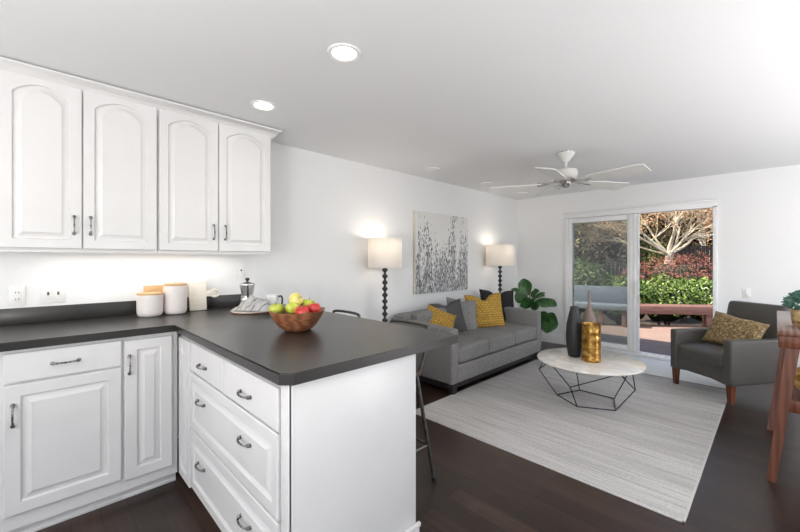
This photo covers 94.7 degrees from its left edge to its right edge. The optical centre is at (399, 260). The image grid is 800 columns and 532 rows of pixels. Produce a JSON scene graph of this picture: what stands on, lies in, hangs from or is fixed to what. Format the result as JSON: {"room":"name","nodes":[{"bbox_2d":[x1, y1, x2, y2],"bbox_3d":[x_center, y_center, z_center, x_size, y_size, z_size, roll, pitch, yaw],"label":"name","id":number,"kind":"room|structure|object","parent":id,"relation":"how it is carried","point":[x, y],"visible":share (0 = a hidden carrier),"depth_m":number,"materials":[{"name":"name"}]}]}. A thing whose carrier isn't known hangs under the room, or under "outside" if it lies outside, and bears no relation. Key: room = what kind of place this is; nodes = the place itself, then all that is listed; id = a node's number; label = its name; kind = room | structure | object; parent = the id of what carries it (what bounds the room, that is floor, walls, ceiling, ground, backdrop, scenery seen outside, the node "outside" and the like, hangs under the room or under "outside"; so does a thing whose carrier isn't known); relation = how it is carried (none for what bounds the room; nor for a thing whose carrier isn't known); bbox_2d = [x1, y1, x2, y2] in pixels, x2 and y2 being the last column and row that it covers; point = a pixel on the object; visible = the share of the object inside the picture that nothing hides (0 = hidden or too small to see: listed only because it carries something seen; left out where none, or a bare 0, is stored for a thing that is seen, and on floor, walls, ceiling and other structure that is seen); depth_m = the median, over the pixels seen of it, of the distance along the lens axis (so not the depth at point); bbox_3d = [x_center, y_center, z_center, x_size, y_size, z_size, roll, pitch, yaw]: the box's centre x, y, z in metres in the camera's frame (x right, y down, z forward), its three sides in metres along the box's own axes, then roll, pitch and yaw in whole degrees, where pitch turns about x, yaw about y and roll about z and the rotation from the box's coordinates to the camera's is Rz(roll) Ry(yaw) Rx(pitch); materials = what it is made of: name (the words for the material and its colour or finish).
{"room":"open-plan kitchen","nodes":[
{"label":"open-plan kitchen","id":0,"kind":"room"},
{"bbox_2d":[0,142,517,437],"bbox_3d":[-1.058,0.190,3.495,8.890,2.500,0.150,0,0,-45],"label":"wall","id":1,"kind":"structure","parent":0,"point":[325,209],"depth_m":3.69,"materials":[{"name":"paint"}]},
{"bbox_2d":[8,286,25,305],"bbox_3d":[-2.273,0.210,2.188,0.072,0.115,0.010,0,0,-45],"label":"wall outlet","id":2,"kind":"object","parent":1,"relation":"attached to","point":[16,294],"visible":1,"depth_m":2.19,"materials":[{"name":"white plastic"}]},
{"bbox_2d":[13,290,20,301],"bbox_3d":[-2.272,0.210,2.187,0.034,0.068,0.004,0,0,-44],"label":"receptacle","id":3,"kind":"object","parent":2,"relation":"attached to","point":[16,293],"depth_m":2.18,"materials":[{"name":"white plastic"}]},
{"bbox_2d":[40,284,65,302],"bbox_3d":[-2.162,0.205,2.297,0.115,0.115,0.010,0,0,-45],"label":"wall outlet","id":4,"kind":"object","parent":1,"relation":"attached to","point":[49,293],"visible":1,"depth_m":2.29,"materials":[{"name":"white plastic"}]},
{"bbox_2d":[44,288,51,298],"bbox_3d":[-2.177,0.205,2.280,0.034,0.068,0.004,0,0,-44],"label":"switch","id":5,"kind":"object","parent":4,"relation":"attached to","point":[47,291],"depth_m":2.28,"materials":[{"name":"white plastic"}]},
{"bbox_2d":[55,288,61,298],"bbox_3d":[-2.144,0.205,2.312,0.034,0.068,0.004,0,0,-44],"label":"switch","id":6,"kind":"object","parent":4,"relation":"attached to","point":[58,291],"depth_m":2.31,"materials":[{"name":"white plastic"}]},
{"bbox_2d":[0,69,157,253],"bbox_3d":[-1.962,-0.543,2.255,0.763,0.994,0.350,0,0,-45],"label":"upper cabinet","id":7,"kind":"object","parent":1,"relation":"attached to","point":[78,173],"visible":1,"depth_m":2.13,"materials":[{"name":"paint"}]},
{"bbox_2d":[0,294,240,325],"bbox_3d":[-1.843,0.331,2.603,1.420,0.098,0.020,0,0,-44],"label":"backsplash","id":8,"kind":"structure","parent":1,"relation":"attached to","point":[26,315],"depth_m":2.37,"materials":[{"name":"grey laminate"}]},
{"bbox_2d":[156,109,270,254],"bbox_3d":[-1.410,-0.543,2.798,0.780,0.994,0.350,0,0,-45],"label":"upper cabinet","id":9,"kind":"object","parent":1,"relation":"attached to","point":[214,183],"visible":1,"depth_m":2.65,"materials":[{"name":"paint"}]},
{"bbox_2d":[0,56,281,139],"bbox_3d":[-1.655,-1.006,2.548,1.610,0.092,0.361,0,0,-45],"label":"crown molding","id":10,"kind":"structure","parent":9,"relation":"attached to","point":[7,64],"depth_m":2.28,"materials":[{"name":"paint"}]},
{"bbox_2d":[237,263,244,277],"bbox_3d":[-1.337,0.082,3.104,0.070,0.125,0.015,0,0,-45],"label":"wall outlet","id":11,"kind":"object","parent":1,"relation":"attached to","point":[240,266],"visible":1,"depth_m":3.10,"materials":[{"name":"white plastic"}]},
{"bbox_2d":[413,211,467,293],"bbox_3d":[0.569,-0.100,4.956,1.104,1.034,0.046,0,0,-45],"label":"painting","id":12,"kind":"object","parent":1,"relation":"attached to","point":[440,241],"visible":1,"depth_m":4.88,"materials":[{"name":"paint"}]},
{"bbox_2d":[0,0,799,199],"bbox_3d":[0.908,-1.120,1.494,8.890,0.120,5.759,0,0,-45],"label":"ceiling","id":13,"kind":"structure","parent":0,"point":[477,92],"depth_m":2.08,"materials":[{"name":"paint"}]},
{"bbox_2d":[250,100,276,111],"bbox_3d":[-0.933,-1.056,2.518,0.170,0.009,0.170,0,0,-45],"label":"recessed light","id":14,"kind":"object","parent":13,"relation":"in","point":[261,105],"visible":1,"depth_m":2.51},
{"bbox_2d":[327,43,360,62],"bbox_3d":[-0.284,-1.056,1.880,0.170,0.009,0.170,0,0,-45],"label":"recessed light","id":15,"kind":"object","parent":13,"relation":"in","point":[339,52],"visible":1,"depth_m":1.87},
{"bbox_2d":[425,167,439,170],"bbox_3d":[0.377,-1.056,4.268,0.170,0.009,0.170,0,0,-45],"label":"recessed light","id":16,"kind":"object","parent":13,"relation":"in","point":[429,168],"visible":1,"depth_m":4.26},
{"bbox_2d":[480,182,492,184],"bbox_3d":[1.190,-1.056,5.067,0.170,0.009,0.170,0,0,-45],"label":"recessed light","id":17,"kind":"object","parent":13,"relation":"in","point":[483,183],"visible":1,"depth_m":5.06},
{"bbox_2d":[490,150,650,196],"bbox_3d":[1.626,-0.887,3.587,1.387,0.346,1.395,0,0,-45],"label":"ceiling fan","id":18,"kind":"object","parent":13,"relation":"hanging from","point":[565,176],"visible":1,"depth_m":3.53,"materials":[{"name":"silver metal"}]},
{"bbox_2d":[36,341,799,531],"bbox_3d":[0.961,1.390,1.547,8.740,0.100,5.459,0,0,-45],"label":"floor","id":19,"kind":"structure","parent":0,"point":[479,486],"depth_m":2.11,"materials":[{"name":"brown wood"}]},
{"bbox_2d":[0,338,121,531],"bbox_3d":[-1.915,0.880,2.070,0.491,0.920,0.680,0,0,-45],"label":"base cabinet","id":20,"kind":"object","parent":19,"relation":"on","point":[61,405],"visible":1,"depth_m":1.85,"materials":[{"name":"paint"}]},
{"bbox_2d":[121,332,176,499],"bbox_3d":[-1.644,0.880,2.337,0.269,0.920,0.680,0,0,-45],"label":"base cabinet","id":21,"kind":"object","parent":19,"relation":"on","point":[149,362],"visible":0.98,"depth_m":2.11,"materials":[{"name":"paint"}]},
{"bbox_2d":[179,335,420,531],"bbox_3d":[-0.633,0.880,1.950,0.693,0.920,1.390,0,0,-45],"label":"base cabinet","id":22,"kind":"object","parent":19,"relation":"on","point":[335,453],"visible":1,"depth_m":1.50,"materials":[{"name":"paint"}]},
{"bbox_2d":[0,294,457,385],"bbox_3d":[-1.028,0.351,1.998,1.735,0.138,2.027,0,0,-45],"label":"countertop","id":23,"kind":"structure","parent":22,"relation":"on","point":[338,343],"depth_m":1.92,"materials":[{"name":"black stone"}]},
{"bbox_2d":[136,292,162,316],"bbox_3d":[-1.704,0.299,2.511,0.152,0.162,0.152,0,0,-45],"label":"canister","id":24,"kind":"object","parent":23,"relation":"on","point":[148,304],"visible":1,"depth_m":2.45,"materials":[{"name":"white ceramic"}]},
{"bbox_2d":[143,285,163,312],"bbox_3d":[-1.702,0.279,2.681,0.270,0.200,0.036,0,0,-45],"label":"cutting board","id":25,"kind":"object","parent":23,"relation":"on","point":[156,288],"visible":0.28,"depth_m":2.63,"materials":[{"name":"brown wood"}]},
{"bbox_2d":[163,280,186,314],"bbox_3d":[-1.603,0.261,2.630,0.146,0.238,0.146,0,0,-45],"label":"canister","id":26,"kind":"object","parent":23,"relation":"on","point":[174,294],"visible":1,"depth_m":2.57,"materials":[{"name":"white ceramic"}]},
{"bbox_2d":[188,283,219,310],"bbox_3d":[-1.500,0.276,2.834,0.223,0.205,0.036,0,0,-45],"label":"cutting board","id":27,"kind":"object","parent":23,"relation":"on","point":[198,293],"visible":1,"depth_m":2.80,"materials":[{"name":"paint"}]},
{"bbox_2d":[230,310,268,314],"bbox_3d":[-1.093,0.371,2.739,0.310,0.017,0.310,0,0,-45],"label":"serving board","id":28,"kind":"object","parent":23,"relation":"on","point":[240,312],"visible":0.45,"depth_m":2.62,"materials":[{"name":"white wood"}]},
{"bbox_2d":[239,278,254,302],"bbox_3d":[-1.171,0.246,2.811,0.107,0.231,0.160,0,0,3],"label":"moka pot","id":29,"kind":"object","parent":28,"relation":"on","point":[247,288],"visible":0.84,"depth_m":2.79,"materials":[{"name":"metal"}]},
{"bbox_2d":[232,295,271,311],"bbox_3d":[-1.042,0.302,2.656,0.330,0.105,0.196,0,0,7],"label":"dish towel","id":30,"kind":"object","parent":28,"relation":"on","point":[252,303],"visible":0.89,"depth_m":2.61,"materials":[{"name":"white fabric"}]},
{"bbox_2d":[266,294,282,304],"bbox_3d":[-0.948,0.310,2.762,0.112,0.103,0.088,0,0,22],"label":"mug","id":31,"kind":"object","parent":28,"relation":"on","point":[272,299],"visible":0.56,"depth_m":2.73,"materials":[{"name":"white ceramic"}]},
{"bbox_2d":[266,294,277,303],"bbox_3d":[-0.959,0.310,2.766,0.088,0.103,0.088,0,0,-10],"label":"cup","id":32,"kind":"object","parent":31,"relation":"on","point":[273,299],"depth_m":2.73,"materials":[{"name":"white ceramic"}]},
{"bbox_2d":[269,307,324,331],"bbox_3d":[-0.557,0.323,2.011,0.252,0.114,0.252,0,0,10],"label":"fruit bowl","id":33,"kind":"object","parent":23,"relation":"on","point":[302,322],"visible":0.91,"depth_m":1.91,"materials":[{"name":"brown wood"}]},
{"bbox_2d":[269,303,283,313],"bbox_3d":[-0.670,0.262,1.996,0.079,0.076,0.078,0,0,21],"label":"apple","id":34,"kind":"object","parent":33,"relation":"in","point":[278,308],"visible":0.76,"depth_m":1.97,"materials":[{"name":"green plant"}]},
{"bbox_2d":[285,302,299,313],"bbox_3d":[-0.576,0.256,1.983,0.079,0.075,0.078,0,0,-15],"label":"apple","id":35,"kind":"object","parent":33,"relation":"in","point":[290,308],"visible":0.71,"depth_m":1.95,"materials":[{"name":"green plant"}]},
{"bbox_2d":[289,293,302,304],"bbox_3d":[-0.569,0.214,2.013,0.072,0.078,0.079,0,0,32],"label":"apple","id":36,"kind":"object","parent":35,"relation":"on","point":[294,297],"visible":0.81,"depth_m":1.99,"materials":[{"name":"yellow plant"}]},
{"bbox_2d":[294,305,309,313],"bbox_3d":[-0.517,0.271,1.945,0.079,0.075,0.078,0,0,8],"label":"apple","id":37,"kind":"object","parent":33,"relation":"in","point":[300,309],"visible":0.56,"depth_m":1.92,"materials":[{"name":"red plant"}]},
{"bbox_2d":[301,297,314,305],"bbox_3d":[-0.512,0.244,2.059,0.078,0.076,0.079,0,0,0],"label":"apple","id":38,"kind":"object","parent":33,"relation":"in","point":[306,302],"visible":0.48,"depth_m":2.03,"materials":[{"name":"green plant"}]},
{"bbox_2d":[307,301,320,312],"bbox_3d":[-0.474,0.262,2.018,0.078,0.076,0.079,0,0,40],"label":"apple","id":39,"kind":"object","parent":33,"relation":"in","point":[315,307],"visible":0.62,"depth_m":1.99,"materials":[{"name":"red plant"}]},
{"bbox_2d":[332,309,360,316],"bbox_3d":[-0.573,0.867,2.746,0.468,0.946,0.468,0,0,-45],"label":"bar stool","id":40,"kind":"object","parent":19,"relation":"on","point":[336,310],"visible":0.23,"depth_m":2.90,"materials":[{"name":"black plastic"}]},
{"bbox_2d":[368,238,401,321],"bbox_3d":[-0.163,0.552,3.983,0.370,1.575,0.370,0,0,-45],"label":"floor lamp","id":41,"kind":"object","parent":19,"relation":"on","point":[384,253],"visible":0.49,"depth_m":3.83,"materials":[{"name":"fabric"}]},
{"bbox_2d":[390,319,435,481],"bbox_3d":[-0.089,0.867,2.261,0.468,0.946,0.468,0,0,-45],"label":"bar stool","id":42,"kind":"object","parent":19,"relation":"on","point":[418,372],"visible":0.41,"depth_m":2.23,"materials":[{"name":"black metal"}]},
{"bbox_2d":[392,307,540,394],"bbox_3d":[0.910,0.958,4.624,1.980,0.764,0.880,0,0,-45],"label":"sofa","id":43,"kind":"object","parent":19,"relation":"on","point":[478,353],"visible":0.6,"depth_m":4.14,"materials":[{"name":"grey fabric"}]},
{"bbox_2d":[411,308,446,322],"bbox_3d":[0.756,0.765,4.781,1.720,0.378,0.150,0,0,-44],"label":"pillow","id":44,"kind":"object","parent":43,"relation":"on","point":[424,315],"depth_m":4.23,"materials":[{"name":"grey fabric"}]},
{"bbox_2d":[428,304,455,327],"bbox_3d":[0.467,0.758,4.361,0.504,0.480,0.182,0,0,-16],"label":"throw pillow","id":45,"kind":"object","parent":43,"relation":"on","point":[439,317],"visible":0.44,"depth_m":4.35,"materials":[{"name":"yellow fabric"}]},
{"bbox_2d":[429,299,467,331],"bbox_3d":[0.595,0.703,4.543,0.473,0.456,0.173,0,0,-10],"label":"throw pillow","id":46,"kind":"object","parent":43,"relation":"on","point":[454,307],"visible":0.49,"depth_m":4.52,"materials":[{"name":"grey fabric"}]},
{"bbox_2d":[446,297,476,329],"bbox_3d":[0.793,0.699,4.695,0.495,0.466,0.192,0,0,-19],"label":"throw pillow","id":47,"kind":"object","parent":43,"relation":"on","point":[468,307],"visible":0.44,"depth_m":4.69,"materials":[{"name":"grey fabric"}]},
{"bbox_2d":[458,334,488,362],"bbox_3d":[0.570,0.965,4.142,0.576,0.209,0.660,0,0,-44],"label":"seat cushion","id":48,"kind":"object","parent":43,"relation":"on","point":[471,349],"depth_m":3.94,"materials":[{"name":"grey fabric"}]},
{"bbox_2d":[464,292,504,327],"bbox_3d":[1.134,0.676,4.918,0.535,0.486,0.189,0,0,-10],"label":"throw pillow","id":49,"kind":"object","parent":43,"relation":"on","point":[489,313],"visible":0.79,"depth_m":4.87,"materials":[{"name":"yellow fabric"}]},
{"bbox_2d":[458,327,514,352],"bbox_3d":[0.984,0.965,4.549,0.576,0.209,0.660,0,0,-44],"label":"seat cushion","id":50,"kind":"object","parent":43,"relation":"on","point":[500,341],"depth_m":4.37,"materials":[{"name":"grey fabric"}]},
{"bbox_2d":[479,289,513,321],"bbox_3d":[1.418,0.668,5.336,0.566,0.508,0.192,0,0,-11],"label":"throw pillow","id":51,"kind":"object","parent":43,"relation":"on","point":[507,300],"visible":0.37,"depth_m":5.33,"materials":[{"name":"black fabric"}]},
{"bbox_2d":[485,323,535,344],"bbox_3d":[1.397,0.965,4.955,0.576,0.209,0.660,0,0,-44],"label":"seat cushion","id":52,"kind":"object","parent":43,"relation":"on","point":[525,333],"depth_m":4.77,"materials":[{"name":"grey fabric"}]},
{"bbox_2d":[486,245,514,291],"bbox_3d":[1.527,0.552,5.622,0.430,1.575,0.430,0,0,-45],"label":"floor lamp","id":53,"kind":"object","parent":19,"relation":"on","point":[496,255],"visible":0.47,"depth_m":5.45,"materials":[{"name":"fabric"}]},
{"bbox_2d":[511,278,557,340],"bbox_3d":[2.069,0.809,5.653,0.746,1.062,0.418,0,0,35],"label":"fig","id":54,"kind":"object","parent":19,"relation":"on","point":[549,322],"visible":0.57,"depth_m":5.57,"materials":[{"name":"plant"}]},
{"bbox_2d":[416,359,726,523],"bbox_3d":[1.746,1.335,3.517,2.730,0.010,1.930,0,0,-45],"label":"area rug","id":55,"kind":"object","parent":19,"relation":"on","point":[651,452],"visible":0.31,"depth_m":2.97,"materials":[{"name":"grey carpet"}]},
{"bbox_2d":[537,348,645,410],"bbox_3d":[1.733,1.122,3.444,0.896,0.412,0.949,0,0,-45],"label":"coffee table","id":56,"kind":"object","parent":55,"relation":"on","point":[612,364],"visible":0.9,"depth_m":3.27,"materials":[{"name":"stone"}]},
{"bbox_2d":[566,306,581,356],"bbox_3d":[1.668,0.677,3.525,0.148,0.475,0.148,0,0,-45],"label":"vase","id":57,"kind":"object","parent":56,"relation":"on","point":[573,326],"visible":0.98,"depth_m":3.47,"materials":[{"name":"black ceramic"}]},
{"bbox_2d":[582,291,596,322],"bbox_3d":[1.838,0.605,3.580,0.139,0.620,0.140,0,0,-45],"label":"bottle vase","id":58,"kind":"object","parent":56,"relation":"on","point":[588,316],"visible":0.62,"depth_m":3.55,"materials":[{"name":"ceramic"}]},
{"bbox_2d":[581,322,600,362],"bbox_3d":[1.744,0.744,3.361,0.164,0.341,0.164,0,0,-45],"label":"vase","id":59,"kind":"object","parent":56,"relation":"on","point":[591,331],"visible":1,"depth_m":3.30,"materials":[{"name":"gold metal"}]},
{"bbox_2d":[671,301,789,404],"bbox_3d":[3.347,0.891,3.737,0.768,0.917,0.660,0,0,-8],"label":"armchair","id":60,"kind":"object","parent":19,"relation":"on","point":[738,362],"visible":0.72,"depth_m":3.54,"materials":[{"name":"grey fabric"}]},
{"bbox_2d":[678,342,723,367],"bbox_3d":[3.259,0.955,3.726,0.590,0.186,0.480,0,0,-8],"label":"seat cushion","id":61,"kind":"object","parent":60,"relation":"on","point":[696,354],"depth_m":3.69,"materials":[{"name":"grey fabric"}]},
{"bbox_2d":[701,311,769,344],"bbox_3d":[3.348,0.718,3.699,0.191,0.361,0.535,0,0,-11],"label":"throw pillow","id":62,"kind":"object","parent":60,"relation":"on","point":[723,326],"visible":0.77,"depth_m":3.68,"materials":[{"name":"brown fabric"}]},
{"bbox_2d":[767,311,799,482],"bbox_3d":[3.078,0.881,2.296,1.270,0.918,1.130,0,0,-45],"label":"console table","id":63,"kind":"object","parent":19,"relation":"on","point":[785,396],"visible":0.99,"depth_m":2.22,"materials":[{"name":"brown wood"}]},
{"bbox_2d":[781,290,799,321],"bbox_3d":[2.755,0.311,2.535,0.184,0.222,0.189,0,0,-45],"label":"potted succulent","id":64,"kind":"object","parent":63,"relation":"on","point":[789,301],"visible":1,"depth_m":2.53,"materials":[{"name":"green plant"}]},
{"bbox_2d":[791,386,799,399],"bbox_3d":[3.007,0.860,2.226,0.940,0.020,0.900,0,0,-44],"label":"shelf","id":65,"kind":"object","parent":63,"relation":"attached to","point":[795,393],"depth_m":2.34,"materials":[{"name":"brown wood"}]},
{"bbox_2d":[794,367,799,390],"bbox_3d":[2.581,0.754,2.254,0.249,0.190,0.250,0,0,-45],"label":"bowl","id":66,"kind":"object","parent":63,"relation":"on","point":[797,376],"visible":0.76,"depth_m":2.29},
{"bbox_2d":[518,164,799,367],"bbox_3d":[4.025,0.140,4.557,0.150,2.400,5.459,0,0,-45],"label":"wall","id":67,"kind":"structure","parent":0,"point":[759,210],"depth_m":4.50,"materials":[{"name":"paint"}]},
{"bbox_2d":[542,333,563,343],"bbox_3d":[2.332,1.270,6.163,0.014,0.140,0.794,0,0,-45],"label":"baseboard","id":68,"kind":"structure","parent":67,"relation":"attached to","point":[546,337],"depth_m":5.99,"materials":[{"name":"paint"}]},
{"bbox_2d":[563,199,718,361],"bbox_3d":[3.308,0.291,5.242,0.192,2.098,1.880,0,0,-45],"label":"door","id":69,"kind":"structure","parent":67,"relation":"in","point":[712,203],"depth_m":5.20,"materials":[{"name":"paint"}]},
{"bbox_2d":[742,288,750,297],"bbox_3d":[4.104,0.385,4.363,0.009,0.116,0.072,0,0,-45],"label":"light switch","id":70,"kind":"object","parent":67,"relation":"attached to","point":[746,292],"visible":1,"depth_m":4.36,"materials":[{"name":"white plastic"}]},
{"bbox_2d":[790,308,799,321],"bbox_3d":[2.755,0.379,2.532,0.104,0.087,0.104,0,0,-44],"label":"pot","id":71,"kind":"object","parent":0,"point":[795,314],"depth_m":2.52,"materials":[{"name":"gold metal"}]},
{"label":"outside","id":72,"kind":"structure","parent":0,"visible":0},
{"bbox_2d":[601,324,707,355],"bbox_3d":[6.508,1.560,7.097,6.892,0.200,13.000,0,0,-45],"label":"deck","id":73,"kind":"object","parent":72,"point":[656,339],"visible":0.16,"depth_m":7.17,"materials":[{"name":"brown wood"}]},
{"bbox_2d":[574,285,626,326],"bbox_3d":[3.763,1.030,9.043,3.200,0.860,0.460,0,0,34],"label":"bench","id":74,"kind":"object","parent":73,"relation":"on","point":[602,298],"visible":0.28,"depth_m":8.51,"materials":[{"name":"grey plastic"}]},
{"bbox_2d":[640,304,712,327],"bbox_3d":[7.669,1.232,8.086,5.350,0.455,0.450,0,0,7],"label":"bench","id":75,"kind":"object","parent":73,"relation":"on","point":[706,311],"visible":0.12,"depth_m":8.07,"materials":[{"name":"brown wood"}]},
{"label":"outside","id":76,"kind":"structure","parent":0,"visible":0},
{"bbox_2d":[580,273,701,325],"bbox_3d":[23.594,1.940,23.186,53.840,0.200,80.000,0,0,-45],"label":"ground","id":77,"kind":"structure","parent":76,"point":[646,320],"depth_m":11.11,"materials":[{"name":"soil"}]},
{"bbox_2d":[574,221,609,265],"bbox_3d":[6.432,-1.977,14.696,3.660,7.634,3.900,0,0,-4],"label":"tree","id":78,"kind":"object","parent":77,"relation":"on","point":[578,247],"visible":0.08,"depth_m":14.00,"materials":[{"name":"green plant"}]},
{"bbox_2d":[574,255,615,314],"bbox_3d":[4.743,0.854,9.880,1.875,1.982,1.564,0,0,23],"label":"shrub","id":79,"kind":"object","parent":77,"relation":"on","point":[583,275],"visible":0.27,"depth_m":9.46,"materials":[{"name":"green plant"}]},
{"bbox_2d":[582,220,623,265],"bbox_3d":[9.774,-2.004,18.511,5.106,7.689,5.326,0,0,-18],"label":"tree","id":80,"kind":"object","parent":77,"relation":"on","point":[598,230],"visible":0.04,"depth_m":17.55,"materials":[{"name":"green plant"}]},
{"bbox_2d":[592,274,659,323],"bbox_3d":[5.566,1.086,9.305,1.584,1.522,1.668,0,0,-8],"label":"shrub","id":81,"kind":"object","parent":77,"relation":"on","point":[616,316],"visible":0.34,"depth_m":8.97,"materials":[{"name":"green plant"}]},
{"bbox_2d":[615,263,658,287],"bbox_3d":[7.162,0.916,11.225,1.228,1.856,1.220,0,0,21],"label":"shrub","id":82,"kind":"object","parent":77,"relation":"on","point":[643,275],"visible":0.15,"depth_m":10.97,"materials":[{"name":"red plant"}]},
{"bbox_2d":[574,246,712,283],"bbox_3d":[10.266,0.565,15.279,18.125,2.350,0.060,0,0,2],"label":"wooden fence","id":83,"kind":"object","parent":77,"relation":"on","point":[687,250],"visible":0.02,"depth_m":15.30,"materials":[{"name":"brown wood"}]},
{"bbox_2d":[576,209,712,263],"bbox_3d":[9.143,-0.845,12.440,6.724,5.383,4.694,0,0,22],"label":"tree","id":84,"kind":"object","parent":77,"relation":"on","point":[671,250],"visible":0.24,"depth_m":12.36,"materials":[{"name":"beige plant"}]},
{"bbox_2d":[585,209,703,267],"bbox_3d":[9.675,-1.965,14.995,4.073,7.610,3.333,0,0,15],"label":"tree","id":85,"kind":"object","parent":77,"relation":"on","point":[615,250],"visible":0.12,"depth_m":14.46,"materials":[{"name":"beige plant"}]},
{"bbox_2d":[623,236,680,273],"bbox_3d":[9.278,0.437,13.510,1.871,2.814,1.799,0,0,-45],"label":"leafy shrub","id":86,"kind":"object","parent":77,"relation":"on","point":[646,254],"visible":0.24,"depth_m":13.18,"materials":[{"name":"green plant"}]},
{"bbox_2d":[623,209,707,264],"bbox_3d":[13.573,-2.019,18.895,4.699,7.718,4.958,0,0,-1],"label":"tree","id":87,"kind":"object","parent":77,"relation":"on","point":[695,219],"visible":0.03,"depth_m":17.49,"materials":[{"name":"beige plant"}]},
{"bbox_2d":[640,273,706,324],"bbox_3d":[6.563,1.075,9.162,1.620,1.544,1.619,0,0,-4],"label":"shrub","id":88,"kind":"object","parent":77,"relation":"on","point":[669,292],"visible":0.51,"depth_m":8.79,"materials":[{"name":"green plant"}]},
{"bbox_2d":[641,251,712,320],"bbox_3d":[8.627,0.794,11.259,2.272,2.107,2.678,0,0,-45],"label":"shrub","id":89,"kind":"object","parent":77,"relation":"on","point":[691,269],"visible":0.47,"depth_m":10.82,"materials":[{"name":"red plant"}]},
{"bbox_2d":[676,276,712,320],"bbox_3d":[7.546,1.095,9.049,1.538,1.503,1.825,0,0,-45],"label":"shrub","id":90,"kind":"object","parent":77,"relation":"on","point":[706,285],"visible":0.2,"depth_m":8.84,"materials":[{"name":"green plant"}]},
{"bbox_2d":[681,208,712,266],"bbox_3d":[14.825,-1.956,16.221,3.546,7.593,4.405,0,0,-9],"label":"tree","id":91,"kind":"object","parent":77,"relation":"on","point":[708,241],"visible":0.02,"depth_m":16.48,"materials":[{"name":"orange plant"}]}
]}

